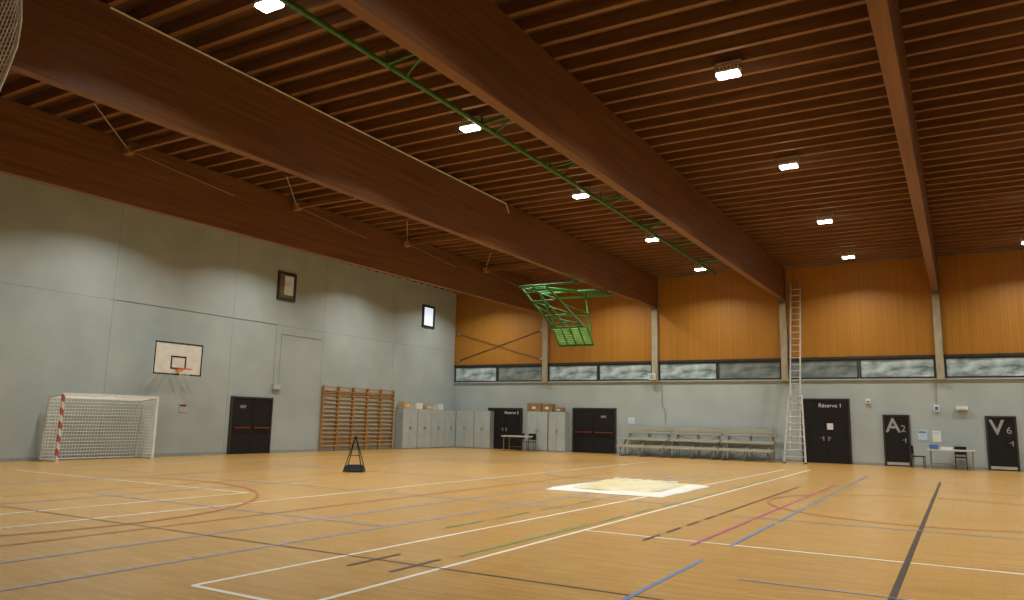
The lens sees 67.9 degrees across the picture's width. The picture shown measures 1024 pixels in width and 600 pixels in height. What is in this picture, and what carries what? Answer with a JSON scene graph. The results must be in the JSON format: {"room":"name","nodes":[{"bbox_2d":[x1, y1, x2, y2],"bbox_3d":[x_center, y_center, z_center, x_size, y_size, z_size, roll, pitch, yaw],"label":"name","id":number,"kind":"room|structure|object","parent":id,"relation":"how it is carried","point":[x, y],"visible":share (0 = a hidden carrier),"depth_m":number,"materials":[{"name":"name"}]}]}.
{"room":"sports hall","nodes":[
{"label":"sports hall","id":0,"kind":"room"},
{"bbox_2d":[0,174,456,457],"bbox_3d":[-12.897,0.977,26.264,0.303,8.750,38.000,-4,-10,30],"label":"wall","id":1,"kind":"structure","parent":0,"point":[66,257],"depth_m":27.55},
{"bbox_2d":[152,340,202,376],"bbox_3d":[-11.537,2.085,26.363,1.288,1.171,1.716,3,-9,-12],"label":"basketball hoop","id":2,"kind":"object","parent":1,"relation":"attached to","point":[171,358],"visible":1,"depth_m":26.13,"materials":[{"name":"white paint"}]},
{"bbox_2d":[178,403,186,411],"bbox_3d":[-11.857,3.875,27.384,0.024,0.320,0.340,-4,-10,30],"label":"sign","id":3,"kind":"object","parent":1,"relation":"attached to","point":[182,406],"visible":1,"depth_m":27.37,"materials":[{"name":"red paint"}]},
{"bbox_2d":[115,299,276,378],"bbox_3d":[-11.513,1.683,28.238,0.022,2.431,7.061,-4,-10,30],"label":"cable conduit","id":4,"kind":"object","parent":1,"relation":"attached to","point":[115,299],"visible":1,"depth_m":28.86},
{"bbox_2d":[0,447,394,461],"bbox_3d":[-12.854,5.238,25.509,0.015,0.100,38.000,-4,-10,30],"label":"baseboard","id":5,"kind":"structure","parent":1,"relation":"attached to","point":[368,448],"depth_m":27.36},
{"bbox_2d":[226,396,273,453],"bbox_3d":[-10.252,4.925,29.896,0.152,2.200,2.060,-4,-10,30],"label":"door","id":6,"kind":"structure","parent":1,"relation":"in","point":[250,418],"depth_m":29.85,"materials":[{"name":"black paint"}]},
{"bbox_2d":[271,384,280,389],"bbox_3d":[-9.658,3.563,31.128,0.110,0.240,0.400,-4,-10,30],"label":"switch box","id":7,"kind":"object","parent":1,"relation":"attached to","point":[274,386],"visible":1,"depth_m":31.07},
{"bbox_2d":[276,271,296,301],"bbox_3d":[-9.476,-0.560,31.984,0.070,1.200,1.000,-4,-10,30],"label":"window","id":8,"kind":"structure","parent":1,"relation":"in","point":[286,282],"depth_m":31.97,"materials":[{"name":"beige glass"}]},
{"bbox_2d":[284,276,293,295],"bbox_3d":[-9.411,-0.591,32.104,0.004,0.800,0.500,-4,-10,30],"label":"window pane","id":9,"kind":"object","parent":8,"relation":"attached to","point":[288,280],"depth_m":32.09,"materials":[{"name":"glass"}]},
{"bbox_2d":[278,334,321,383],"bbox_3d":[-9.015,2.589,32.435,0.020,2.060,2.310,-4,-10,30],"label":"cable conduit","id":10,"kind":"object","parent":1,"relation":"attached to","point":[284,334],"visible":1,"depth_m":31.57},
{"bbox_2d":[319,385,339,450],"bbox_3d":[-8.087,5.226,33.614,0.130,2.860,0.970,-4,-10,30],"label":"wall bars","id":11,"kind":"object","parent":1,"relation":"attached to","point":[323,386],"visible":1,"depth_m":33.58,"materials":[{"name":"brown wood"}]},
{"bbox_2d":[336,387,353,450],"bbox_3d":[-7.593,5.369,34.448,0.130,2.860,0.970,-4,-10,30],"label":"wall bars","id":12,"kind":"object","parent":1,"relation":"attached to","point":[347,393],"visible":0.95,"depth_m":34.54,"materials":[{"name":"brown wood"}]},
{"bbox_2d":[351,387,368,449],"bbox_3d":[-7.099,5.512,35.282,0.130,2.860,0.970,-4,-10,30],"label":"wall bars","id":13,"kind":"object","parent":1,"relation":"attached to","point":[364,395],"visible":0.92,"depth_m":35.42,"materials":[{"name":"brown wood"}]},
{"bbox_2d":[366,389,381,448],"bbox_3d":[-6.605,5.654,36.117,0.130,2.860,0.970,-4,-10,30],"label":"wall bars","id":14,"kind":"object","parent":1,"relation":"attached to","point":[379,396],"visible":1,"depth_m":36.17,"materials":[{"name":"brown wood"}]},
{"bbox_2d":[379,389,394,448],"bbox_3d":[-6.111,5.797,36.951,0.130,2.860,0.970,-4,-10,30],"label":"wall bars","id":15,"kind":"object","parent":1,"relation":"attached to","point":[393,391],"visible":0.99,"depth_m":37.05,"materials":[{"name":"brown wood"}]},
{"bbox_2d":[422,304,434,328],"bbox_3d":[-4.445,0.893,40.480,0.070,1.200,1.050,-4,-10,30],"label":"window","id":16,"kind":"structure","parent":1,"relation":"in","point":[428,312],"depth_m":40.47,"materials":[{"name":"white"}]},
{"bbox_2d":[0,0,1023,292],"bbox_3d":[7.698,-4.728,15.046,47.800,0.370,38.600,-4,-10,30],"label":"ceiling","id":17,"kind":"structure","parent":0,"point":[810,85],"depth_m":17.60,"materials":[{"name":"brown wood"}]},
{"bbox_2d":[0,0,21,90],"bbox_3d":[-5.308,-3.681,7.832,1.852,4.507,0.141,-4,-10,30],"label":"net","id":18,"kind":"object","parent":17,"relation":"hanging from","point":[18,4],"visible":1,"depth_m":7.41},
{"bbox_2d":[94,104,233,195],"bbox_3d":[-8.292,-3.971,18.880,3.740,0.620,6.540,6,-10,-28],"label":"strut","id":19,"kind":"object","parent":17,"relation":"attached to","point":[129,150],"visible":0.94,"depth_m":19.18,"materials":[{"name":"brown wood"}]},
{"bbox_2d":[254,0,283,12],"bbox_3d":[-4.026,-5.014,12.639,0.510,0.310,0.260,-4,-10,30],"label":"ceiling lamp","id":20,"kind":"object","parent":17,"relation":"hanging from","point":[266,6],"visible":0.94,"depth_m":12.59,"materials":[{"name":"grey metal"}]},
{"bbox_2d":[0,97,548,314],"bbox_3d":[-7.737,-2.578,23.817,0.240,1.780,38.000,-4,-10,30],"label":"roof beam","id":21,"kind":"structure","parent":17,"relation":"attached to","point":[37,146],"depth_m":21.97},
{"bbox_2d":[286,176,366,238],"bbox_3d":[-5.343,-3.119,23.860,3.740,0.620,6.540,6,-10,-28],"label":"strut","id":22,"kind":"object","parent":17,"relation":"attached to","point":[296,207],"visible":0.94,"depth_m":24.12,"materials":[{"name":"brown wood"}]},
{"bbox_2d":[0,0,657,307],"bbox_3d":[-2.584,-2.942,20.828,0.276,1.780,38.000,-4,-10,30],"label":"roof beam","id":23,"kind":"structure","parent":17,"relation":"attached to","point":[93,50],"depth_m":16.06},
{"bbox_2d":[520,277,612,346],"bbox_3d":[2.243,0.642,30.748,2.676,2.520,3.300,-4,-10,30],"label":"frame","id":24,"kind":"object","parent":23,"relation":"hanging from","point":[565,331],"visible":1,"depth_m":30.10,"materials":[{"name":"green metal"}]},
{"bbox_2d":[404,221,463,266],"bbox_3d":[-2.445,-2.282,28.755,3.740,0.620,6.540,6,-10,-28],"label":"strut","id":25,"kind":"object","parent":17,"relation":"attached to","point":[406,243],"visible":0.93,"depth_m":28.99,"materials":[{"name":"brown wood"}]},
{"bbox_2d":[459,115,480,132],"bbox_3d":[-0.977,-4.133,17.790,0.510,0.310,0.260,-4,-10,30],"label":"ceiling lamp","id":26,"kind":"object","parent":17,"relation":"hanging from","point":[468,127],"visible":0.9,"depth_m":17.71,"materials":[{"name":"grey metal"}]},
{"bbox_2d":[279,0,718,273],"bbox_3d":[1.588,-3.631,20.532,1.030,0.335,31.500,-4,-10,30],"label":"roof rail","id":27,"kind":"object","parent":17,"relation":"attached to","point":[387,64],"visible":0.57,"depth_m":17.29,"materials":[{"name":"green metal"}]},
{"bbox_2d":[483,253,539,283],"bbox_3d":[0.429,-1.452,33.607,3.740,0.620,6.540,6,-10,-28],"label":"strut","id":28,"kind":"object","parent":17,"relation":"attached to","point":[485,270],"visible":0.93,"depth_m":33.78,"materials":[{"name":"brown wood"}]},
{"bbox_2d":[333,0,785,300],"bbox_3d":[2.538,-3.304,17.857,0.240,1.780,38.000,-4,-10,30],"label":"roof beam","id":29,"kind":"structure","parent":17,"relation":"attached to","point":[474,44],"depth_m":14.68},
{"bbox_2d":[572,186,588,198],"bbox_3d":[2.073,-3.252,22.940,0.510,0.310,0.260,-4,-10,30],"label":"ceiling lamp","id":30,"kind":"object","parent":17,"relation":"attached to","point":[581,194],"visible":0.88,"depth_m":22.85,"materials":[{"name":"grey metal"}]},
{"bbox_2d":[645,232,658,241],"bbox_3d":[5.198,-2.349,28.218,0.510,0.310,0.260,-4,-10,30],"label":"ceiling lamp","id":31,"kind":"object","parent":17,"relation":"attached to","point":[648,239],"visible":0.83,"depth_m":28.14,"materials":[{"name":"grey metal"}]},
{"bbox_2d":[694,263,705,270],"bbox_3d":[8.273,-1.461,33.411,0.510,0.310,0.260,-4,-10,30],"label":"ceiling lamp","id":32,"kind":"object","parent":17,"relation":"hanging from","point":[695,268],"visible":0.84,"depth_m":33.35,"materials":[{"name":"white paint"}]},
{"bbox_2d":[715,58,741,80],"bbox_3d":[4.204,-4.499,14.785,0.510,0.310,0.260,-4,-10,30],"label":"ceiling lamp","id":33,"kind":"object","parent":17,"relation":"hanging from","point":[723,74],"visible":1,"depth_m":14.72,"materials":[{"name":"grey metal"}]},
{"bbox_2d":[778,155,798,169],"bbox_3d":[7.253,-3.618,19.935,0.510,0.310,0.260,-4,-10,30],"label":"ceiling lamp","id":34,"kind":"object","parent":17,"relation":"attached to","point":[783,166],"visible":1,"depth_m":19.86,"materials":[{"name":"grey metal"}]},
{"bbox_2d":[816,213,832,223],"bbox_3d":[10.379,-2.715,25.213,0.510,0.310,0.260,-4,-10,30],"label":"ceiling lamp","id":35,"kind":"object","parent":17,"relation":"attached to","point":[829,220],"visible":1,"depth_m":25.14,"materials":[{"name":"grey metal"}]},
{"bbox_2d":[841,250,854,258],"bbox_3d":[13.454,-1.827,30.406,0.510,0.310,0.260,-4,-10,30],"label":"ceiling lamp","id":36,"kind":"object","parent":17,"relation":"hanging from","point":[853,255],"visible":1,"depth_m":30.33,"materials":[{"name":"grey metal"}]},
{"bbox_2d":[866,0,938,291],"bbox_3d":[7.675,-3.667,14.877,0.240,1.780,38.000,-4,-10,30],"label":"roof beam","id":37,"kind":"structure","parent":17,"relation":"attached to","point":[885,19],"depth_m":13.46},
{"bbox_2d":[0,447,1023,599],"bbox_3d":[7.513,3.943,13.671,47.200,0.208,38.000,-4,-10,30],"label":"floor","id":38,"kind":"structure","parent":0,"point":[451,523],"depth_m":10.67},
{"bbox_2d":[38,393,158,461],"bbox_3d":[-13.070,4.043,24.198,0.980,2.040,3.200,-4,-10,30],"label":"goal","id":39,"kind":"object","parent":38,"relation":"on","point":[62,396],"visible":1,"depth_m":24.23,"materials":[{"name":"white paint"}]},
{"bbox_2d":[343,436,365,472],"bbox_3d":[-4.361,4.284,21.114,0.566,0.974,0.386,0,-9,5],"label":"stand","id":40,"kind":"object","parent":38,"relation":"on","point":[350,467],"visible":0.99,"depth_m":20.97,"materials":[{"name":"paint"}]},
{"bbox_2d":[395,408,417,448],"bbox_3d":[-5.256,6.421,37.959,0.480,1.980,1.160,-4,-10,30],"label":"storage cabinet","id":41,"kind":"object","parent":38,"relation":"on","point":[406,418],"visible":0.98,"depth_m":37.63,"materials":[{"name":"grey metal"}]},
{"bbox_2d":[399,401,411,408],"bbox_3d":[-5.331,5.245,37.969,0.364,0.343,0.604,-4,-10,30],"label":"cardboard box","id":42,"kind":"object","parent":41,"relation":"on","point":[402,404],"visible":0.91,"depth_m":37.77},
{"bbox_2d":[416,409,431,448],"bbox_3d":[-4.652,6.596,38.981,0.480,1.980,1.160,-4,-10,30],"label":"storage cabinet","id":43,"kind":"object","parent":38,"relation":"on","point":[424,420],"visible":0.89,"depth_m":38.85,"materials":[{"name":"grey metal"}]},
{"bbox_2d":[412,403,422,408],"bbox_3d":[-4.853,5.403,38.775,0.364,0.303,0.504,-4,-10,30],"label":"cardboard box","id":44,"kind":"object","parent":43,"relation":"on","point":[414,405],"visible":0.84,"depth_m":38.59,"materials":[{"name":"cardboard"}]},
{"bbox_2d":[423,404,432,408],"bbox_3d":[-4.425,5.556,39.494,0.364,0.243,0.624,-4,-10,30],"label":"cardboard box","id":45,"kind":"object","parent":43,"relation":"on","point":[425,406],"visible":0.76,"depth_m":39.25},
{"bbox_2d":[430,409,444,447],"bbox_3d":[-4.057,6.767,39.985,0.480,1.980,1.160,-4,-10,30],"label":"storage cabinet","id":46,"kind":"object","parent":38,"relation":"on","point":[438,416],"visible":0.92,"depth_m":39.86,"materials":[{"name":"grey metal"}]},
{"bbox_2d":[433,404,442,409],"bbox_3d":[-3.920,5.672,40.350,0.364,0.303,0.454,-4,-10,30],"label":"cardboard box","id":47,"kind":"object","parent":46,"relation":"on","point":[435,406],"visible":0.91,"depth_m":40.18,"materials":[{"name":"cardboard"}]},
{"bbox_2d":[444,410,456,447],"bbox_3d":[-3.462,6.939,40.990,0.480,1.980,1.160,-4,-10,30],"label":"storage cabinet","id":48,"kind":"object","parent":38,"relation":"on","point":[450,415],"visible":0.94,"depth_m":40.81,"materials":[{"name":"grey metal"}]},
{"bbox_2d":[455,410,474,447],"bbox_3d":[-2.444,6.973,41.063,1.160,1.980,0.480,-4,-10,30],"label":"storage cabinet","id":49,"kind":"object","parent":38,"relation":"on","point":[464,438],"visible":0.91,"depth_m":40.87,"materials":[{"name":"grey metal"}]},
{"bbox_2d":[474,411,493,448],"bbox_3d":[-1.494,6.905,40.512,0.986,1.980,0.480,-4,-10,30],"label":"storage cabinet","id":50,"kind":"object","parent":38,"relation":"on","point":[483,420],"visible":0.95,"depth_m":40.31,"materials":[{"name":"grey metal"}]},
{"bbox_2d":[501,435,532,451],"bbox_3d":[0.242,7.164,37.983,1.400,0.750,0.760,-4,-10,30],"label":"folding table","id":51,"kind":"object","parent":38,"relation":"on","point":[503,436],"visible":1,"depth_m":37.98,"materials":[{"name":"grey metal"}]},
{"bbox_2d":[513,433,524,445],"bbox_3d":[0.366,7.224,38.689,0.420,0.862,0.466,-4,-10,30],"label":"chair","id":52,"kind":"object","parent":38,"relation":"on","point":[519,434],"visible":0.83,"depth_m":38.86,"materials":[{"name":"black paint"}]},
{"bbox_2d":[526,434,535,450],"bbox_3d":[0.967,7.182,38.341,0.420,0.862,0.466,-2,-10,19],"label":"chair","id":53,"kind":"object","parent":38,"relation":"on","point":[533,435],"visible":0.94,"depth_m":38.51,"materials":[{"name":"black paint"}]},
{"bbox_2d":[527,411,548,450],"bbox_3d":[1.389,6.702,38.839,1.160,1.980,0.480,-4,-10,30],"label":"storage cabinet","id":54,"kind":"object","parent":38,"relation":"on","point":[538,422],"visible":0.94,"depth_m":38.62,"materials":[{"name":"grey metal"}]},
{"bbox_2d":[527,403,543,411],"bbox_3d":[1.211,5.531,39.154,0.804,0.423,0.364,-4,-10,30],"label":"cardboard box","id":55,"kind":"object","parent":54,"relation":"on","point":[530,406],"visible":0.91,"depth_m":38.99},
{"bbox_2d":[542,404,554,411],"bbox_3d":[1.859,5.495,38.777,0.604,0.403,0.364,-4,-10,30],"label":"cardboard box","id":56,"kind":"object","parent":54,"relation":"on","point":[545,407],"visible":0.92,"depth_m":38.61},
{"bbox_2d":[548,412,568,451],"bbox_3d":[2.339,6.634,38.288,0.928,1.980,0.480,-4,-10,30],"label":"storage cabinet","id":57,"kind":"object","parent":38,"relation":"on","point":[558,427],"visible":0.98,"depth_m":38.10,"materials":[{"name":"grey metal"}]},
{"bbox_2d":[554,407,564,411],"bbox_3d":[2.418,5.544,38.438,0.454,0.223,0.364,-4,-10,30],"label":"cardboard box","id":58,"kind":"object","parent":57,"relation":"on","point":[556,409],"visible":1,"depth_m":38.29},
{"bbox_2d":[547,478,709,497],"bbox_3d":[2.787,4.313,17.699,2.692,0.123,3.602,-4,-10,30],"label":"sheet","id":59,"kind":"object","parent":38,"relation":"on","point":[618,486],"visible":1,"depth_m":16.91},
{"bbox_2d":[616,427,673,457],"bbox_3d":[6.157,6.563,35.215,2.260,1.320,1.575,-4,-10,30],"label":"bench","id":60,"kind":"object","parent":38,"relation":"on","point":[631,430],"visible":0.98,"depth_m":35.40,"materials":[{"name":"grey wood"}]},
{"bbox_2d":[664,428,723,459],"bbox_3d":[8.177,6.420,34.043,2.260,1.320,1.575,-4,-10,30],"label":"bench","id":61,"kind":"object","parent":38,"relation":"on","point":[705,431],"visible":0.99,"depth_m":34.21,"materials":[{"name":"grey wood"}]},
{"bbox_2d":[717,429,777,461],"bbox_3d":[10.198,6.277,32.871,2.260,1.320,1.575,-4,-10,30],"label":"bench","id":62,"kind":"object","parent":38,"relation":"on","point":[743,432],"visible":1,"depth_m":33.05,"materials":[{"name":"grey wood"}]},
{"bbox_2d":[783,283,806,463],"bbox_3d":[12.040,2.973,32.316,0.940,7.756,1.725,-4,-10,30],"label":"ladder","id":63,"kind":"object","parent":38,"relation":"on","point":[800,397],"visible":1,"depth_m":31.88,"materials":[{"name":"metal"}]},
{"bbox_2d":[911,445,925,468],"bbox_3d":[15.832,6.117,29.630,0.466,0.862,0.420,-2,-10,19],"label":"chair","id":64,"kind":"object","parent":38,"relation":"on","point":[912,449],"visible":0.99,"depth_m":29.55,"materials":[{"name":"black paint"}]},
{"bbox_2d":[927,449,975,470],"bbox_3d":[16.769,6.087,28.968,1.600,0.750,0.760,-4,-10,30],"label":"folding table","id":65,"kind":"object","parent":38,"relation":"on","point":[930,450],"visible":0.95,"depth_m":28.88,"materials":[{"name":"grey metal"}]},
{"bbox_2d":[929,444,937,448],"bbox_3d":[16.303,5.675,29.373,0.300,0.170,0.280,-4,-10,30],"label":"tray","id":66,"kind":"object","parent":65,"relation":"on","point":[931,446],"visible":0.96,"depth_m":29.27,"materials":[{"name":"blue paint"}]},
{"bbox_2d":[941,447,952,449],"bbox_3d":[16.648,5.681,29.109,0.400,0.090,0.280,-4,-10,30],"label":"tray","id":67,"kind":"object","parent":65,"relation":"on","point":[943,448],"visible":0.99,"depth_m":28.98,"materials":[{"name":"white paint"}]},
{"bbox_2d":[954,446,967,469],"bbox_3d":[17.364,6.112,29.391,0.420,0.862,0.466,-4,-10,30],"label":"chair","id":68,"kind":"object","parent":38,"relation":"on","point":[955,447],"visible":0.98,"depth_m":29.54,"materials":[{"name":"black paint"}]},
{"bbox_2d":[453,248,1023,468],"bbox_3d":[17.260,2.317,30.674,47.800,8.750,0.300,-4,-10,30],"label":"wall","id":69,"kind":"structure","parent":0,"point":[747,405],"depth_m":33.36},
{"bbox_2d":[454,366,496,381],"bbox_3d":[-1.977,4.067,41.548,2.755,0.830,0.070,-4,-10,30],"label":"window","id":70,"kind":"structure","parent":69,"relation":"in","point":[462,374],"depth_m":41.53,"materials":[{"name":"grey glass"}]},
{"bbox_2d":[454,363,541,366],"bbox_3d":[-0.790,3.517,40.921,5.580,0.110,0.100,-4,-10,30],"label":"trim","id":71,"kind":"structure","parent":69,"relation":"attached to","point":[530,364],"depth_m":40.82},
{"bbox_2d":[454,381,541,382],"bbox_3d":[-0.804,4.422,40.786,5.580,0.060,0.080,-4,-10,30],"label":"trim","id":72,"kind":"structure","parent":69,"relation":"attached to","point":[531,381],"depth_m":40.53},
{"bbox_2d":[454,293,542,364],"bbox_3d":[-0.750,1.476,41.270,5.590,4.030,0.060,-4,-10,30],"label":"wall panel","id":73,"kind":"object","parent":69,"relation":"attached to","point":[492,322],"depth_m":41.29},
{"bbox_2d":[457,329,542,361],"bbox_3d":[-0.706,2.485,41.012,5.340,1.640,0.049,-4,-10,30],"label":"rod","id":74,"kind":"object","parent":69,"relation":"attached to","point":[541,330],"visible":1,"depth_m":40.88,"materials":[{"name":"grey metal"}]},
{"bbox_2d":[458,333,541,359],"bbox_3d":[-0.716,2.482,40.995,5.340,1.640,0.089,-4,-10,30],"label":"rod","id":75,"kind":"object","parent":69,"relation":"attached to","point":[540,358],"visible":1,"depth_m":40.89,"materials":[{"name":"grey metal"}]},
{"bbox_2d":[488,408,522,449],"bbox_3d":[-0.401,6.780,40.117,2.100,2.150,0.127,-4,-10,30],"label":"door","id":76,"kind":"structure","parent":69,"relation":"in","point":[507,421],"depth_m":40.04,"materials":[{"name":"black paint"}]},
{"bbox_2d":[497,365,541,381],"bbox_3d":[0.418,3.897,40.158,2.755,0.830,0.070,-4,-10,30],"label":"window","id":77,"kind":"structure","parent":69,"relation":"in","point":[504,373],"depth_m":40.17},
{"bbox_2d":[542,317,548,382],"bbox_3d":[1.739,2.575,39.526,0.280,3.440,0.200,-4,-10,30],"label":"trim","id":78,"kind":"structure","parent":69,"relation":"attached to","point":[545,334],"depth_m":39.43,"materials":[{"name":"concrete"}]},
{"bbox_2d":[548,364,597,380],"bbox_3d":[3.095,3.708,38.605,2.805,0.830,0.070,-4,-10,30],"label":"window","id":79,"kind":"structure","parent":69,"relation":"in","point":[588,372],"depth_m":38.59,"materials":[{"name":"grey glass"}]},
{"bbox_2d":[572,408,616,453],"bbox_3d":[4.040,6.439,37.531,2.350,2.200,0.152,-4,-10,30],"label":"door","id":80,"kind":"structure","parent":69,"relation":"in","point":[594,430],"depth_m":37.52,"materials":[{"name":"black paint"}]},
{"bbox_2d":[548,284,651,362],"bbox_3d":[4.370,1.115,38.300,5.630,4.030,0.060,-4,-10,30],"label":"wall panel","id":81,"kind":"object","parent":69,"relation":"attached to","point":[620,326],"depth_m":38.02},
{"bbox_2d":[548,361,651,364],"bbox_3d":[4.317,3.156,37.959,5.650,0.110,0.100,-4,-10,30],"label":"trim","id":82,"kind":"structure","parent":69,"relation":"attached to","point":[621,362],"depth_m":37.83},
{"bbox_2d":[548,380,651,382],"bbox_3d":[4.303,4.061,37.824,5.650,0.060,0.080,-4,-10,30],"label":"trim","id":83,"kind":"structure","parent":69,"relation":"attached to","point":[651,380],"depth_m":37.95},
{"bbox_2d":[598,363,651,380],"bbox_3d":[5.534,3.536,37.191,2.805,0.830,0.070,-4,-10,30],"label":"window","id":84,"kind":"structure","parent":69,"relation":"in","point":[638,371],"depth_m":37.20,"materials":[{"name":"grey glass"}]},
{"bbox_2d":[628,417,634,423],"bbox_3d":[5.769,5.827,36.692,0.360,0.320,0.015,-4,-10,30],"label":"notice","id":85,"kind":"object","parent":69,"relation":"attached to","point":[631,420],"visible":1,"depth_m":36.69,"materials":[{"name":"white paper"}]},
{"bbox_2d":[649,373,655,379],"bbox_3d":[6.681,3.656,36.233,0.320,0.300,0.110,-4,-10,30],"label":"switch box","id":86,"kind":"object","parent":69,"relation":"attached to","point":[652,376],"visible":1,"depth_m":36.17,"materials":[{"name":"white paint"}]},
{"bbox_2d":[651,310,658,381],"bbox_3d":[6.877,2.212,36.546,0.280,3.440,0.200,-4,-10,30],"label":"trim","id":87,"kind":"structure","parent":69,"relation":"attached to","point":[654,313],"depth_m":36.48,"materials":[{"name":"concrete"}]},
{"bbox_2d":[661,382,665,423],"bbox_3d":[7.184,4.867,36.004,0.194,1.960,0.044,-4,-10,30],"label":"cable conduit","id":88,"kind":"object","parent":69,"relation":"attached to","point":[661,382],"visible":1,"depth_m":35.93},
{"bbox_2d":[659,362,717,379],"bbox_3d":[8.232,3.345,35.626,2.805,0.830,0.070,-4,-10,30],"label":"window","id":89,"kind":"structure","parent":69,"relation":"in","point":[687,370],"depth_m":35.59,"materials":[{"name":"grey glass"}]},
{"bbox_2d":[658,272,780,360],"bbox_3d":[9.508,0.752,35.320,5.630,4.030,0.060,-4,-10,30],"label":"wall panel","id":90,"kind":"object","parent":69,"relation":"attached to","point":[718,315],"depth_m":35.30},
{"bbox_2d":[658,358,780,362],"bbox_3d":[9.454,2.793,34.979,5.650,0.110,0.100,-4,-10,30],"label":"trim","id":91,"kind":"structure","parent":69,"relation":"attached to","point":[758,359],"depth_m":34.84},
{"bbox_2d":[658,379,781,381],"bbox_3d":[9.440,3.698,34.844,5.650,0.060,0.080,-4,-10,30],"label":"trim","id":92,"kind":"structure","parent":69,"relation":"attached to","point":[771,379],"depth_m":35.11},
{"bbox_2d":[718,361,781,379],"bbox_3d":[10.671,3.173,34.211,2.805,0.830,0.070,-4,-10,30],"label":"window","id":93,"kind":"structure","parent":69,"relation":"in","point":[736,370],"depth_m":34.19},
{"bbox_2d":[512,448,1023,471],"bbox_3d":[17.096,6.564,29.859,47.185,0.100,0.015,-4,-10,30],"label":"baseboard","id":94,"kind":"structure","parent":69,"relation":"attached to","point":[652,454],"depth_m":32.75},
{"bbox_2d":[779,303,788,380],"bbox_3d":[12.014,1.849,33.566,0.280,3.440,0.200,-4,-10,30],"label":"pillar","id":95,"kind":"structure","parent":69,"relation":"attached to","point":[782,306],"depth_m":33.48,"materials":[{"name":"concrete"}]},
{"bbox_2d":[789,359,858,378],"bbox_3d":[13.370,2.982,32.646,2.805,0.830,0.070,-4,-10,30],"label":"window","id":96,"kind":"structure","parent":69,"relation":"in","point":[835,368],"depth_m":32.58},
{"bbox_2d":[801,399,852,463],"bbox_3d":[13.307,5.540,32.212,1.950,2.700,0.127,-4,-10,30],"label":"door","id":97,"kind":"structure","parent":69,"relation":"in","point":[836,428],"depth_m":32.18,"materials":[{"name":"black paint"}]},
{"bbox_2d":[785,257,934,357],"bbox_3d":[14.645,0.389,32.340,5.630,4.030,0.060,-4,-10,30],"label":"wall panel","id":98,"kind":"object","parent":69,"relation":"attached to","point":[883,307],"depth_m":32.20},
{"bbox_2d":[788,355,934,359],"bbox_3d":[14.592,2.430,31.999,5.650,0.110,0.100,-4,-10,30],"label":"trim","id":99,"kind":"structure","parent":69,"relation":"attached to","point":[895,356],"depth_m":31.83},
{"bbox_2d":[789,378,936,380],"bbox_3d":[14.577,3.335,31.865,5.650,0.060,0.080,-4,-10,30],"label":"trim","id":100,"kind":"structure","parent":69,"relation":"attached to","point":[891,378],"depth_m":31.70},
{"bbox_2d":[882,415,911,466],"bbox_3d":[15.615,5.692,30.820,0.980,2.060,0.127,-4,-10,30],"label":"door","id":101,"kind":"structure","parent":69,"relation":"in","point":[897,445],"depth_m":30.82,"materials":[{"name":"black paint"}]},
{"bbox_2d":[859,357,935,378],"bbox_3d":[15.809,2.810,31.231,2.805,0.830,0.070,-4,-10,30],"label":"window","id":102,"kind":"structure","parent":69,"relation":"in","point":[884,368],"depth_m":31.22,"materials":[{"name":"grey glass"}]},
{"bbox_2d":[917,430,927,440],"bbox_3d":[16.442,5.417,30.443,0.340,0.420,0.015,-4,-10,30],"label":"notice","id":103,"kind":"object","parent":69,"relation":"attached to","point":[922,434],"visible":1,"depth_m":30.43,"materials":[{"name":"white paper"}]},
{"bbox_2d":[934,380,936,404],"bbox_3d":[16.954,3.697,30.417,0.041,0.990,0.041,8,-11,-37],"label":"cable conduit","id":104,"kind":"object","parent":69,"relation":"attached to","point":[934,380],"visible":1,"depth_m":30.40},
{"bbox_2d":[932,431,940,441],"bbox_3d":[16.873,5.421,30.187,0.300,0.450,0.015,-4,-10,30],"label":"notice","id":105,"kind":"object","parent":69,"relation":"attached to","point":[936,435],"visible":1,"depth_m":30.18,"materials":[{"name":"white paper"}]},
{"bbox_2d":[934,405,939,411],"bbox_3d":[16.927,4.321,30.293,0.200,0.260,0.100,-4,-10,30],"label":"switch box","id":106,"kind":"object","parent":69,"relation":"attached to","point":[936,407],"visible":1,"depth_m":30.25,"materials":[{"name":"white paint"}]},
{"bbox_2d":[931,294,944,379],"bbox_3d":[17.151,1.486,30.587,0.280,3.440,0.200,-4,-10,30],"label":"pillar","id":107,"kind":"structure","parent":69,"relation":"attached to","point":[938,341],"depth_m":30.50,"materials":[{"name":"concrete"}]},
{"bbox_2d":[956,406,967,409],"bbox_3d":[17.662,4.243,29.833,0.400,0.140,0.174,-4,-10,30],"label":"emergency light","id":108,"kind":"object","parent":69,"relation":"attached to","point":[957,407],"visible":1,"depth_m":29.76,"materials":[{"name":"white paint"}]},
{"bbox_2d":[937,249,1023,353],"bbox_3d":[19.782,0.026,29.361,5.630,4.030,0.060,-4,-10,30],"label":"wall panel","id":109,"kind":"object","parent":69,"relation":"attached to","point":[982,294],"depth_m":30.01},
{"bbox_2d":[944,356,1023,377],"bbox_3d":[18.507,2.619,29.666,2.805,0.830,0.070,-4,-10,30],"label":"window","id":110,"kind":"structure","parent":69,"relation":"in","point":[983,366],"depth_m":29.68,"materials":[{"name":"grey glass"}]},
{"bbox_2d":[944,353,1023,356],"bbox_3d":[19.729,2.067,29.020,5.650,0.110,0.100,-4,-10,30],"label":"trim","id":111,"kind":"structure","parent":69,"relation":"attached to","point":[986,354],"depth_m":29.70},
{"bbox_2d":[945,377,1023,379],"bbox_3d":[19.715,2.972,28.885,5.650,0.060,0.080,-4,-10,30],"label":"trim","id":112,"kind":"structure","parent":69,"relation":"attached to","point":[1011,377],"depth_m":29.69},
{"bbox_2d":[985,416,1020,471],"bbox_3d":[18.723,5.473,29.017,1.020,2.060,0.127,-4,-10,30],"label":"door","id":113,"kind":"structure","parent":69,"relation":"in","point":[1001,431],"depth_m":29.02,"materials":[{"name":"black paint"}]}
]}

